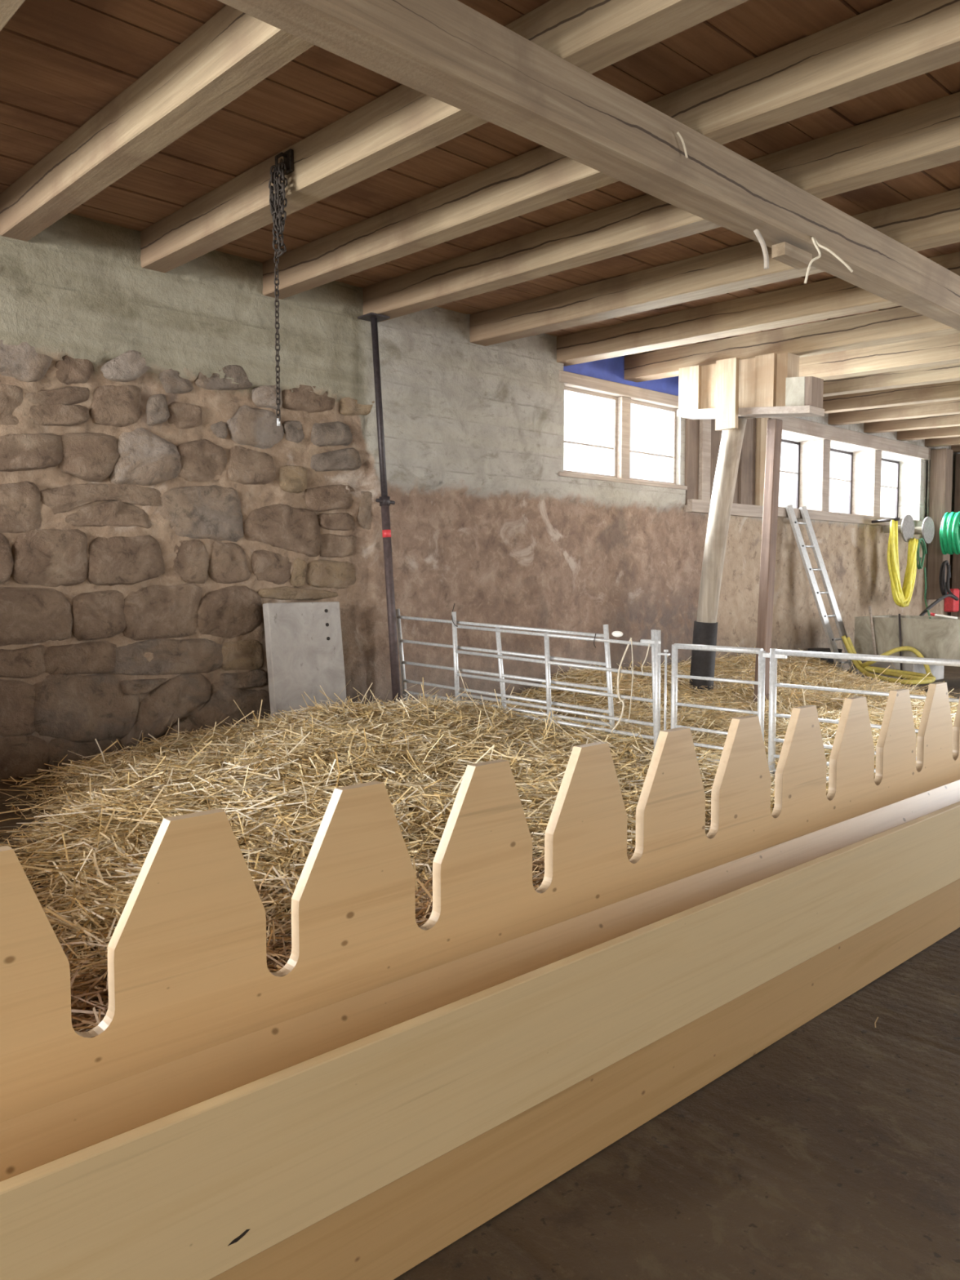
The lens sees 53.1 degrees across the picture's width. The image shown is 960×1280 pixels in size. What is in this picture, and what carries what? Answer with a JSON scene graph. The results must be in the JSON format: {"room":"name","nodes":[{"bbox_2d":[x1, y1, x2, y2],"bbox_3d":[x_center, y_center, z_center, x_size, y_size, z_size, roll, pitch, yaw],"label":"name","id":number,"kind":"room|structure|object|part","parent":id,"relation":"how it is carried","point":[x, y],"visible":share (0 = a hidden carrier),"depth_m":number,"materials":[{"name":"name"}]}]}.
{"room":"farm building","nodes":[
{"label":"farm building","id":0,"kind":"room"},
{"bbox_2d":[0,213,959,782],"bbox_3d":[-0.150,-1.012,8.202,23.000,3.436,0.500,-3,5,-43],"label":"wall","id":1,"kind":"structure","parent":0,"point":[153,497],"depth_m":6.83,"materials":[{"name":"stone"}]},
{"bbox_2d":[564,386,617,477],"bbox_3d":[1.018,-1.953,9.114,0.830,0.800,0.050,-3,5,-43],"label":"window","id":2,"kind":"structure","parent":1,"relation":"in","point":[590,418],"depth_m":9.14,"materials":[{"name":"white glass"}]},
{"bbox_2d":[558,369,678,408],"bbox_3d":[1.401,-2.425,9.386,2.000,0.110,0.150,-3,5,-43],"label":"trim","id":3,"kind":"structure","parent":1,"relation":"attached to","point":[571,380],"depth_m":9.21,"materials":[{"name":"brown wood"}]},
{"bbox_2d":[558,471,687,489],"bbox_3d":[1.395,-1.553,9.431,1.980,0.043,0.155,-3,5,-43],"label":"trim","id":4,"kind":"structure","parent":1,"relation":"attached to","point":[560,473],"depth_m":9.30,"materials":[{"name":"brown wood"}]},
{"bbox_2d":[617,395,631,479],"bbox_3d":[1.384,-1.972,9.432,0.140,0.800,0.140,-3,5,-43],"label":"trim","id":5,"kind":"structure","parent":1,"relation":"attached to","point":[624,403],"depth_m":9.37,"materials":[{"name":"brown wood"}]},
{"bbox_2d":[630,400,676,484],"bbox_3d":[1.729,-1.994,9.772,0.830,0.800,0.050,-3,5,-43],"label":"window","id":6,"kind":"structure","parent":1,"relation":"in","point":[653,427],"depth_m":9.80,"materials":[{"name":"white glass"}]},
{"bbox_3d":[2.771,-1.444,10.604,1.580,0.130,0.080,-3,5,-43],"label":"rail","id":7,"kind":"part","parent":1,"relation":"part of","materials":[{"name":"brown wood"}]},
{"bbox_2d":[777,439,799,508],"bbox_3d":[3.594,-2.050,11.857,1.300,0.895,0.050,-3,5,-43],"label":"window","id":8,"kind":"structure","parent":1,"relation":"in","point":[788,490],"depth_m":12.16,"materials":[{"name":"glass"}]},
{"bbox_2d":[799,439,831,511],"bbox_3d":[4.228,-2.078,12.261,0.180,0.910,0.420,-3,5,-43],"label":"trim","id":9,"kind":"structure","parent":1,"relation":"attached to","point":[815,455],"depth_m":12.14,"materials":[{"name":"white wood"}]},
{"bbox_2d":[829,448,853,513],"bbox_3d":[4.661,-2.111,12.845,1.250,0.895,0.050,-3,5,-43],"label":"window","id":10,"kind":"structure","parent":1,"relation":"in","point":[841,461],"depth_m":13.08,"materials":[{"name":"glass"}]},
{"bbox_2d":[769,417,930,460],"bbox_3d":[4.941,-2.641,12.656,4.450,0.175,0.160,-3,5,-43],"label":"trim","id":11,"kind":"structure","parent":1,"relation":"attached to","point":[793,426],"depth_m":12.46,"materials":[{"name":"brown wood"}]},
{"bbox_2d":[777,506,923,526],"bbox_3d":[4.828,-1.603,12.807,4.400,0.115,0.480,-3,5,-43],"label":"trim","id":12,"kind":"structure","parent":1,"relation":"attached to","point":[813,514],"depth_m":12.28,"materials":[{"name":"brown wood"}]},
{"bbox_2d":[851,449,881,516],"bbox_3d":[5.280,-2.138,13.235,0.190,0.910,0.420,-3,5,-43],"label":"trim","id":13,"kind":"structure","parent":1,"relation":"attached to","point":[866,464],"depth_m":13.11,"materials":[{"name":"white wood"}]},
{"bbox_2d":[880,457,899,518],"bbox_3d":[5.727,-2.173,13.833,1.280,0.895,0.050,-3,5,-43],"label":"window","id":14,"kind":"structure","parent":1,"relation":"in","point":[890,468],"depth_m":14.10,"materials":[{"name":"glass"}]},
{"bbox_2d":[883,514,914,542],"bbox_3d":[5.667,-1.511,13.056,0.370,0.370,0.325,-3,5,-43],"label":"hanger","id":15,"kind":"object","parent":1,"relation":"attached to","point":[906,528],"visible":0.87,"depth_m":12.94,"materials":[{"name":"metal"}]},
{"bbox_3d":[5.658,-1.511,13.065,0.110,0.107,0.300,-3,5,-43],"label":"arm","id":16,"kind":"part","parent":15,"relation":"part of","materials":[{"name":"metal"}]},
{"bbox_2d":[871,517,918,607],"bbox_3d":[5.603,-1.030,12.831,0.665,1.182,0.340,-1,4,-15],"label":"hose","id":17,"kind":"object","parent":15,"relation":"hanging from","point":[902,597],"visible":1,"depth_m":12.76,"materials":[{"name":"rubber"}]},
{"bbox_2d":[913,516,934,543],"bbox_3d":[6.151,-1.539,13.504,0.370,0.370,0.325,-3,5,-43],"label":"hanger","id":18,"kind":"object","parent":1,"relation":"attached to","point":[926,530],"visible":0.86,"depth_m":13.39,"materials":[{"name":"metal"}]},
{"bbox_3d":[6.142,-1.539,13.513,0.110,0.107,0.300,-3,5,-43],"label":"arm","id":19,"kind":"part","parent":18,"relation":"part of","materials":[{"name":"metal"}]},
{"bbox_2d":[916,537,927,568],"bbox_3d":[6.074,-1.193,13.255,0.295,0.431,0.095,-3,5,-43],"label":"coil","id":20,"kind":"object","parent":18,"relation":"hanging from","point":[920,565],"visible":0.78,"depth_m":13.27,"materials":[{"name":"green plastic"}]},
{"bbox_2d":[926,448,953,599],"bbox_3d":[6.790,-1.701,14.180,0.250,2.200,0.230,-3,5,-43],"label":"timber post","id":21,"kind":"object","parent":1,"relation":"attached to","point":[941,460],"visible":0.68,"depth_m":14.09,"materials":[{"name":"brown wood"}]},
{"bbox_2d":[939,511,959,554],"bbox_3d":[6.787,-1.529,13.760,0.468,0.610,0.276,-3,5,-43],"label":"coil","id":22,"kind":"object","parent":21,"relation":"hanging from","point":[949,531],"visible":1,"depth_m":13.64,"materials":[{"name":"plastic"}]},
{"bbox_2d":[943,588,959,612],"bbox_3d":[6.930,-0.584,14.106,0.180,0.340,0.160,-3,5,-43],"label":"canister","id":23,"kind":"object","parent":21,"relation":"attached to","point":[950,605],"visible":0.78,"depth_m":14.04,"materials":[{"name":"red paint"}]},
{"bbox_2d":[0,666,959,1279],"bbox_3d":[3.012,1.025,4.913,23.800,0.305,9.800,-3,5,-43],"label":"floor","id":24,"kind":"structure","parent":0,"point":[832,1151],"depth_m":1.91,"materials":[{"name":"concrete"}]},
{"bbox_2d":[262,601,346,723],"bbox_3d":[-1.220,0.234,6.782,0.600,1.001,0.185,-3,5,-44],"label":"board panel","id":25,"kind":"object","parent":24,"relation":"on","point":[304,645],"visible":0.69,"depth_m":6.73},
{"bbox_2d":[357,312,400,702],"bbox_3d":[-0.704,-0.825,7.146,0.250,3.118,0.320,-3,5,-43],"label":"prop","id":26,"kind":"object","parent":24,"relation":"on","point":[384,501],"visible":0.9,"depth_m":7.12,"materials":[{"name":"black metal"}]},
{"bbox_3d":[-0.784,-2.377,7.078,0.170,0.012,0.170,-3,5,-43],"label":"plate","id":27,"kind":"part","parent":26,"relation":"part of","materials":[{"name":"metal"}]},
{"bbox_2d":[362,91,959,321],"bbox_3d":[2.208,-2.197,3.986,0.171,0.474,9.030,-3,5,-43],"label":"joist","id":28,"kind":"object","parent":26,"relation":"on","point":[926,135],"visible":0.8,"depth_m":5.26,"materials":[{"name":"beige wood"}]},
{"bbox_2d":[0,681,959,1279],"bbox_3d":[1.125,0.603,2.947,7.600,0.784,0.279,-3,5,-43],"label":"trough","id":29,"kind":"object","parent":24,"relation":"on","point":[360,1106],"visible":1,"depth_m":1.79,"materials":[{"name":"brown wood"}]},
{"bbox_2d":[0,643,959,1031],"bbox_3d":[1.651,0.489,6.667,10.969,0.619,4.435,-3,5,-43],"label":"bedding","id":30,"kind":"object","parent":24,"relation":"on","point":[274,781],"visible":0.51,"depth_m":4.89,"materials":[{"name":"beige plant"}]},
{"bbox_2d":[395,608,615,738],"bbox_3d":[0.126,0.248,6.781,1.840,0.909,0.125,3,4,36],"label":"gate","id":31,"kind":"object","parent":30,"relation":"on","point":[606,631],"visible":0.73,"depth_m":6.71,"materials":[{"name":"silver metal"}]},
{"bbox_3d":[-0.592,0.175,7.312,0.118,0.828,0.034,-3,5,-43],"label":"post","id":32,"kind":"part","parent":31,"relation":"part of","materials":[{"name":"metal"}]},
{"bbox_3d":[0.093,-0.100,6.730,1.790,0.105,0.023,3,4,37],"label":"rail","id":33,"kind":"part","parent":31,"relation":"part of","materials":[{"name":"metal"}]},
{"bbox_3d":[0.155,0.287,6.763,0.123,0.754,0.034,-3,5,-43],"label":"post","id":34,"kind":"part","parent":31,"relation":"part of","materials":[{"name":"metal"}]},
{"bbox_3d":[0.108,0.082,6.755,1.790,0.111,0.023,3,4,37],"label":"rail","id":35,"kind":"part","parent":31,"relation":"part of","materials":[{"name":"metal"}]},
{"bbox_3d":[0.122,0.246,6.778,1.790,0.109,0.023,3,4,37],"label":"rail","id":36,"kind":"part","parent":31,"relation":"part of","materials":[{"name":"metal"}]},
{"bbox_3d":[0.133,0.390,6.798,1.790,0.117,0.023,3,4,37],"label":"rail","id":37,"kind":"part","parent":31,"relation":"part of","materials":[{"name":"metal"}]},
{"bbox_3d":[0.140,0.476,6.809,1.790,0.114,0.023,3,4,37],"label":"rail","id":38,"kind":"part","parent":31,"relation":"part of","materials":[{"name":"metal"}]},
{"bbox_3d":[0.845,0.316,6.252,0.127,0.839,0.034,-3,5,-43],"label":"post","id":39,"kind":"part","parent":31,"relation":"part of","materials":[{"name":"metal"}]},
{"bbox_2d":[840,635,935,684],"bbox_3d":[4.628,0.203,10.615,0.709,0.458,1.193,-1,4,-10],"label":"hose","id":40,"kind":"object","parent":30,"relation":"on","point":[864,668],"visible":0.9,"depth_m":10.72,"materials":[{"name":"yellow rubber"}]},
{"bbox_2d":[451,611,656,751],"bbox_3d":[0.460,0.294,6.445,1.616,0.938,0.081,3,4,36],"label":"gate","id":41,"kind":"object","parent":24,"relation":"on","point":[546,635],"visible":0.56,"depth_m":6.41,"materials":[{"name":"silver metal"}]},
{"bbox_3d":[-0.171,0.215,6.911,0.077,0.838,0.034,-3,5,-43],"label":"post","id":42,"kind":"part","parent":41,"relation":"part of","materials":[{"name":"metal"}]},
{"bbox_3d":[0.460,0.327,6.448,0.079,0.752,0.034,-3,5,-43],"label":"post","id":43,"kind":"part","parent":41,"relation":"part of","materials":[{"name":"metal"}]},
{"bbox_3d":[0.443,-0.034,6.410,1.575,0.095,0.023,3,4,37],"label":"rail","id":44,"kind":"part","parent":41,"relation":"part of","materials":[{"name":"metal"}]},
{"bbox_3d":[0.451,0.149,6.428,1.575,0.100,0.023,3,4,37],"label":"rail","id":45,"kind":"part","parent":41,"relation":"part of","materials":[{"name":"metal"}]},
{"bbox_3d":[0.458,0.313,6.445,1.575,0.099,0.023,3,4,37],"label":"rail","id":46,"kind":"part","parent":41,"relation":"part of","materials":[{"name":"metal"}]},
{"bbox_3d":[0.465,0.460,6.460,1.575,0.106,0.023,3,4,37],"label":"rail","id":47,"kind":"part","parent":41,"relation":"part of","materials":[{"name":"metal"}]},
{"bbox_3d":[0.468,0.545,6.469,1.575,0.103,0.023,3,4,37],"label":"rail","id":48,"kind":"part","parent":41,"relation":"part of","materials":[{"name":"metal"}]},
{"bbox_2d":[611,631,622,636],"bbox_3d":[0.875,-0.038,6.114,0.032,0.040,0.090,-3,5,-43],"label":"tag","id":49,"kind":"object","parent":41,"relation":"attached to","point":[615,633],"visible":1,"depth_m":6.10,"materials":[{"name":"white plastic"}]},
{"bbox_2d":[610,637,631,732],"bbox_3d":[0.895,0.287,6.081,0.136,0.611,0.028,2,4,26],"label":"twine","id":50,"kind":"object","parent":41,"relation":"hanging from","point":[628,645],"visible":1,"depth_m":6.08,"materials":[{"name":"white fabric"}]},
{"bbox_2d":[628,639,633,720],"bbox_3d":[0.950,0.253,6.021,0.026,0.511,0.026,-3,5,-43],"label":"twine","id":51,"kind":"object","parent":41,"relation":"hanging from","point":[631,639],"visible":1,"depth_m":6.02,"materials":[{"name":"beige fabric"}]},
{"bbox_2d":[641,644,649,674],"bbox_3d":[1.029,0.112,5.952,0.008,0.202,0.068,-3,5,-43],"label":"twine","id":52,"kind":"object","parent":41,"relation":"hanging from","point":[649,644],"visible":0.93,"depth_m":5.95,"materials":[{"name":"beige fabric"}]},
{"bbox_3d":[1.092,0.363,5.980,0.083,0.857,0.034,-3,5,-43],"label":"post","id":53,"kind":"part","parent":41,"relation":"part of","materials":[{"name":"metal"}]},
{"bbox_2d":[640,630,670,749],"bbox_3d":[1.048,0.372,5.749,0.048,0.865,0.205,-3,5,-43],"label":"post","id":54,"kind":"object","parent":24,"relation":"on","point":[656,642],"visible":0.79,"depth_m":5.71,"materials":[{"name":"metal"}]},
{"bbox_3d":[1.060,0.373,5.737,0.048,0.865,0.038,-3,5,-43],"label":"post","id":55,"kind":"part","parent":54,"relation":"part of","materials":[{"name":"metal"}]},
{"bbox_3d":[1.098,0.426,5.691,0.013,0.705,0.013,2,4,25],"label":"hinge rod","id":56,"kind":"part","parent":54,"relation":"part of","materials":[{"name":"metal"}]},
{"bbox_2d":[671,643,765,761],"bbox_3d":[1.335,0.423,5.435,0.036,0.783,0.606,-3,5,-43],"label":"gate","id":57,"kind":"object","parent":54,"relation":"attached to","point":[761,683],"visible":0.64,"depth_m":5.43,"materials":[{"name":"metal"}]},
{"bbox_3d":[1.141,0.414,5.644,0.036,0.775,0.036,-3,5,-43],"label":"post","id":58,"kind":"part","parent":57,"relation":"part of","materials":[{"name":"metal"}]},
{"bbox_3d":[1.335,0.520,5.441,0.019,0.018,0.570,-3,5,-43],"label":"rail","id":59,"kind":"part","parent":57,"relation":"part of","materials":[{"name":"metal"}]},
{"bbox_3d":[1.335,0.686,5.451,0.019,0.018,0.570,-3,5,-43],"label":"rail","id":60,"kind":"part","parent":57,"relation":"part of","materials":[{"name":"metal"}]},
{"bbox_3d":[1.335,0.609,5.447,0.019,0.018,0.570,-3,5,-43],"label":"rail","id":61,"kind":"part","parent":57,"relation":"part of","materials":[{"name":"metal"}]},
{"bbox_3d":[1.335,0.387,5.433,0.019,0.018,0.570,-3,5,-43],"label":"rail","id":62,"kind":"part","parent":57,"relation":"part of","materials":[{"name":"metal"}]},
{"bbox_3d":[1.335,0.223,5.423,0.019,0.018,0.570,-3,5,-43],"label":"rail","id":63,"kind":"part","parent":57,"relation":"part of","materials":[{"name":"metal"}]},
{"bbox_3d":[1.335,0.048,5.412,0.033,0.031,0.570,-3,5,-43],"label":"rail","id":64,"kind":"part","parent":57,"relation":"part of","materials":[{"name":"metal"}]},
{"bbox_3d":[1.528,0.442,5.227,0.036,0.770,0.036,-3,5,-43],"label":"post","id":65,"kind":"part","parent":57,"relation":"part of","materials":[{"name":"metal"}]},
{"bbox_2d":[688,417,746,694],"bbox_3d":[2.155,-0.679,8.749,0.227,2.647,0.530,-3,5,-43],"label":"log post","id":66,"kind":"object","parent":24,"relation":"on","point":[705,627],"visible":0.8,"depth_m":8.70,"materials":[{"name":"grey wood"}]},
{"bbox_2d":[676,352,824,431],"bbox_3d":[2.325,-2.152,8.389,0.300,0.618,1.310,-3,5,-43],"label":"beam","id":67,"kind":"structure","parent":66,"relation":"on","point":[771,385],"depth_m":8.30,"materials":[{"name":"yellow wood"}]},
{"bbox_3d":[2.344,-1.991,8.416,0.250,0.194,1.310,-3,5,-43],"label":"rail","id":68,"kind":"part","parent":67,"relation":"part of","materials":[{"name":"brown wood"}]},
{"bbox_2d":[753,418,782,702],"bbox_3d":[2.512,-0.622,8.385,0.110,2.566,0.179,-3,5,-43],"label":"support post","id":69,"kind":"object","parent":24,"relation":"on","point":[774,432],"visible":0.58,"depth_m":8.33,"materials":[{"name":"brown wood"}]},
{"bbox_2d":[785,504,856,675],"bbox_3d":[4.096,-0.576,11.473,0.922,2.077,0.392,1,4,14],"label":"ladder","id":70,"kind":"object","parent":24,"relation":"on","point":[794,523],"visible":0.92,"depth_m":11.39,"materials":[{"name":"metal"}]},
{"bbox_2d":[808,648,842,666],"bbox_3d":[4.234,0.281,11.797,0.394,0.340,0.400,-3,5,-43],"label":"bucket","id":71,"kind":"object","parent":24,"relation":"on","point":[824,650],"visible":0.29,"depth_m":11.63,"materials":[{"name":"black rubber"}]},
{"bbox_2d":[762,648,959,780],"bbox_3d":[1.948,0.473,4.776,0.038,0.805,1.244,-3,5,-43],"label":"gate","id":72,"kind":"object","parent":24,"relation":"on","point":[775,653],"visible":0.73,"depth_m":4.96,"materials":[{"name":"silver metal"}]},
{"bbox_3d":[1.576,0.448,5.176,0.038,0.805,0.038,-3,5,-43],"label":"post","id":73,"kind":"part","parent":72,"relation":"part of","materials":[{"name":"metal"}]},
{"bbox_3d":[1.967,0.651,4.766,0.019,0.018,1.150,-3,5,-43],"label":"rail","id":74,"kind":"part","parent":72,"relation":"part of","materials":[{"name":"metal"}]},
{"bbox_3d":[1.967,0.562,4.761,0.019,0.018,1.150,-3,5,-43],"label":"rail","id":75,"kind":"part","parent":72,"relation":"part of","materials":[{"name":"metal"}]},
{"bbox_3d":[1.967,0.429,4.752,0.019,0.018,1.150,-3,5,-43],"label":"rail","id":76,"kind":"part","parent":72,"relation":"part of","materials":[{"name":"metal"}]},
{"bbox_3d":[1.967,0.265,4.742,0.019,0.018,1.150,-3,5,-43],"label":"rail","id":77,"kind":"part","parent":72,"relation":"part of","materials":[{"name":"metal"}]},
{"bbox_3d":[1.967,0.090,4.731,0.033,0.031,1.150,-3,5,-43],"label":"rail","id":78,"kind":"part","parent":72,"relation":"part of","materials":[{"name":"metal"}]},
{"bbox_2d":[897,613,902,679],"bbox_3d":[4.804,0.102,10.964,0.023,0.802,0.086,-2,4,-24],"label":"stick","id":79,"kind":"object","parent":24,"relation":"on","point":[900,624],"visible":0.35,"depth_m":10.96,"materials":[{"name":"metal"}]},
{"bbox_2d":[853,614,959,682],"bbox_3d":[5.429,0.124,11.012,0.900,0.750,1.920,-3,5,-43],"label":"trough","id":80,"kind":"object","parent":24,"relation":"on","point":[936,637],"visible":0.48,"depth_m":10.98,"materials":[{"name":"concrete"}]},
{"bbox_2d":[868,605,876,654],"bbox_3d":[4.572,-0.082,11.174,0.031,0.625,0.133,-2,4,-31],"label":"stick","id":81,"kind":"object","parent":80,"relation":"on","point":[869,607],"visible":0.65,"depth_m":11.16,"materials":[{"name":"brown wood"}]},
{"bbox_2d":[924,567,931,618],"bbox_3d":[5.765,-0.621,12.353,0.039,0.652,1.946,1,4,23],"label":"hose","id":82,"kind":"object","parent":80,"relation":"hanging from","point":[925,576],"visible":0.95,"depth_m":13.20,"materials":[{"name":"green rubber"}]},
{"bbox_2d":[919,564,959,615],"bbox_3d":[6.096,-0.630,12.716,0.222,0.762,2.487,2,4,34],"label":"hose","id":83,"kind":"object","parent":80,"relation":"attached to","point":[949,593],"visible":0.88,"depth_m":13.05,"materials":[{"name":"rubber"}]},
{"bbox_2d":[938,560,951,595],"bbox_3d":[6.697,-0.892,13.823,0.261,0.509,0.088,-3,5,-43],"label":"cable loop","id":84,"kind":"object","parent":83,"relation":"hanging from","point":[942,571],"visible":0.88,"depth_m":13.76,"materials":[{"name":"rubber"}]},
{"bbox_2d":[930,612,957,619],"bbox_3d":[5.168,-0.270,10.696,0.032,0.068,0.290,-3,5,-43],"label":"brush","id":85,"kind":"object","parent":80,"relation":"on","point":[931,613],"visible":1,"depth_m":10.70,"materials":[{"name":"white plastic"}]},
{"bbox_3d":[5.183,-0.261,10.678,0.023,0.053,0.243,-3,5,-43],"label":"handle","id":86,"kind":"part","parent":85,"relation":"part of","materials":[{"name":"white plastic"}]},
{"bbox_2d":[951,453,959,617],"bbox_3d":[7.453,-1.282,14.706,0.300,3.100,0.300,-3,5,-43],"label":"timber post","id":87,"kind":"object","parent":24,"relation":"on","point":[956,557],"visible":0.41,"depth_m":14.65,"materials":[{"name":"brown wood"}]},
{"bbox_2d":[0,0,959,355],"bbox_3d":[2.978,-2.461,4.734,23.600,0.466,9.700,-3,5,-43],"label":"ceiling","id":88,"kind":"structure","parent":0,"point":[62,62],"depth_m":4.47,"materials":[{"name":"brown wood"}]},
{"bbox_2d":[0,0,25,31],"bbox_3d":[-0.257,-2.054,1.704,0.156,0.476,9.030,-3,5,-43],"label":"joist","id":89,"kind":"object","parent":88,"relation":"attached to","point":[8,8],"visible":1,"depth_m":3.18,"materials":[{"name":"beige wood"}]},
{"bbox_2d":[0,4,314,241],"bbox_3d":[0.347,-2.090,2.264,0.159,0.474,9.030,-3,5,-43],"label":"joist","id":90,"kind":"object","parent":88,"relation":"attached to","point":[234,51],"visible":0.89,"depth_m":4.06,"materials":[{"name":"beige wood"}]},
{"bbox_2d":[262,0,959,299],"bbox_3d":[1.584,-2.161,3.409,0.157,0.473,9.030,-3,5,-43],"label":"joist","id":91,"kind":"object","parent":88,"relation":"attached to","point":[894,42],"visible":0.84,"depth_m":3.98,"materials":[{"name":"beige wood"}]},
{"bbox_2d":[469,188,959,346],"bbox_3d":[3.005,-2.243,4.724,0.198,0.474,9.030,-3,5,-43],"label":"joist","id":92,"kind":"object","parent":88,"relation":"attached to","point":[931,221],"visible":0.8,"depth_m":6.38,"materials":[{"name":"beige wood"}]},
{"bbox_2d":[556,251,959,366],"bbox_3d":[3.782,-2.287,5.444,0.196,0.474,9.030,-3,5,-43],"label":"joist","id":93,"kind":"object","parent":88,"relation":"attached to","point":[835,297],"visible":0.82,"depth_m":7.34,"materials":[{"name":"beige wood"}]},
{"bbox_2d":[799,333,959,380],"bbox_3d":[5.370,-2.378,6.914,0.189,0.474,9.030,-3,5,-43],"label":"joist","id":94,"kind":"object","parent":88,"relation":"attached to","point":[942,349],"visible":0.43,"depth_m":8.66,"materials":[{"name":"beige wood"}]},
{"bbox_2d":[924,436,959,447],"bbox_3d":[9.600,-2.622,10.831,0.169,0.473,9.030,-3,5,-43],"label":"joist","id":95,"kind":"object","parent":88,"relation":"attached to","point":[953,441],"visible":0.52,"depth_m":13.87,"materials":[{"name":"beige wood"}]},
{"bbox_3d":[-5.563,-0.380,-3.076,0.300,3.500,9.700,-3,5,-43],"label":"wall","id":96,"kind":"structure","parent":0,"visible":0},
{"bbox_2d":[217,0,959,331],"bbox_3d":[2.332,-2.091,5.455,23.000,0.226,0.207,-3,5,-43],"label":"cross beam","id":97,"kind":"structure","parent":96,"relation":"attached to","point":[450,52],"depth_m":3.59,"materials":[{"name":"brown wood"}]},
{"bbox_2d":[140,0,748,272],"bbox_3d":[0.954,-2.124,2.826,0.171,0.476,9.030,-3,5,-43],"label":"joist","id":98,"kind":"object","parent":97,"relation":"on","point":[404,122],"visible":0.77,"depth_m":4.22,"materials":[{"name":"beige wood"}]},
{"bbox_2d":[268,148,293,426],"bbox_3d":[-0.966,-1.732,4.727,0.114,1.337,0.121,-3,5,-43],"label":"hanging chain","id":99,"kind":"object","parent":98,"relation":"hanging from","point":[286,166],"visible":1,"depth_m":4.69,"materials":[{"name":"metal"}]},
{"bbox_3d":[-0.941,-2.349,4.717,0.022,0.105,0.065,-3,5,-43],"label":"hook plate","id":100,"kind":"part","parent":99,"relation":"part of","materials":[{"name":"metal"}]},
{"bbox_2d":[676,131,688,158],"bbox_3d":[0.822,-2.008,3.894,0.068,0.091,0.012,-3,5,-38],"label":"splinter","id":101,"kind":"object","parent":97,"relation":"attached to","point":[677,132],"visible":1,"depth_m":3.89,"materials":[{"name":"beige wood"}]},
{"bbox_2d":[753,229,768,269],"bbox_3d":[1.321,-1.837,4.507,0.079,0.182,0.025,-1,4,-10],"label":"twine","id":102,"kind":"object","parent":97,"relation":"hanging from","point":[757,233],"visible":1,"depth_m":4.50,"materials":[{"name":"beige fabric"}]},
{"bbox_2d":[771,241,812,270],"bbox_3d":[1.528,-1.879,4.700,0.260,0.060,0.070,-3,5,-43],"label":"cleat","id":103,"kind":"object","parent":97,"relation":"attached to","point":[784,252],"visible":1,"depth_m":4.66,"materials":[{"name":"brown wood"}]},
{"bbox_2d":[624,306,959,382],"bbox_3d":[4.556,-2.331,6.161,0.208,0.474,9.030,-3,5,-43],"label":"joist","id":104,"kind":"object","parent":97,"relation":"on","point":[900,324],"visible":0.73,"depth_m":8.03,"materials":[{"name":"beige wood"}]},
{"bbox_2d":[804,236,821,283],"bbox_3d":[1.594,-1.829,4.611,0.102,0.244,0.057,-3,5,-43],"label":"twine","id":105,"kind":"object","parent":97,"relation":"hanging from","point":[812,237],"visible":1,"depth_m":4.60,"materials":[{"name":"beige fabric"}]},
{"bbox_2d":[813,236,853,272],"bbox_3d":[1.710,-1.868,4.645,0.198,0.173,0.036,0,4,4],"label":"twine","id":106,"kind":"object","parent":97,"relation":"hanging from","point":[829,251],"visible":1,"depth_m":4.64,"materials":[{"name":"beige fabric"}]},
{"bbox_2d":[822,380,959,413],"bbox_3d":[6.754,-2.457,8.196,0.167,0.475,9.030,-3,5,-43],"label":"joist","id":107,"kind":"object","parent":97,"relation":"on","point":[947,391],"visible":0.56,"depth_m":10.50,"materials":[{"name":"beige wood"}]},
{"bbox_2d":[822,362,959,396],"bbox_3d":[5.986,-2.413,7.485,0.167,0.476,9.030,-3,5,-43],"label":"joist","id":108,"kind":"object","parent":97,"relation":"on","point":[948,372],"visible":0.42,"depth_m":9.45,"materials":[{"name":"beige wood"}]},
{"bbox_2d":[827,399,959,425],"bbox_3d":[7.474,-2.498,8.862,0.165,0.476,9.030,-3,5,-43],"label":"joist","id":109,"kind":"object","parent":97,"relation":"on","point":[952,406],"visible":0.7,"depth_m":11.46,"materials":[{"name":"beige wood"}]},
{"bbox_2d":[863,413,959,433],"bbox_3d":[8.185,-2.540,9.521,0.165,0.474,9.030,-3,5,-43],"label":"joist","id":110,"kind":"object","parent":97,"relation":"on","point":[948,420],"visible":0.68,"depth_m":12.27,"materials":[{"name":"beige wood"}]},
{"bbox_2d":[897,426,959,440],"bbox_3d":[8.919,-2.581,10.200,0.167,0.476,9.030,-3,5,-43],"label":"joist","id":111,"kind":"object","parent":97,"relation":"on","point":[954,431],"visible":0.67,"depth_m":13.10,"materials":[{"name":"beige wood"}]},
{"bbox_2d":[951,444,959,453],"bbox_3d":[10.275,-2.660,11.456,0.168,0.474,9.030,-3,5,-43],"label":"joist","id":112,"kind":"object","parent":97,"relation":"on","point":[956,449],"visible":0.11,"depth_m":14.61,"materials":[{"name":"brown wood"}]}
]}

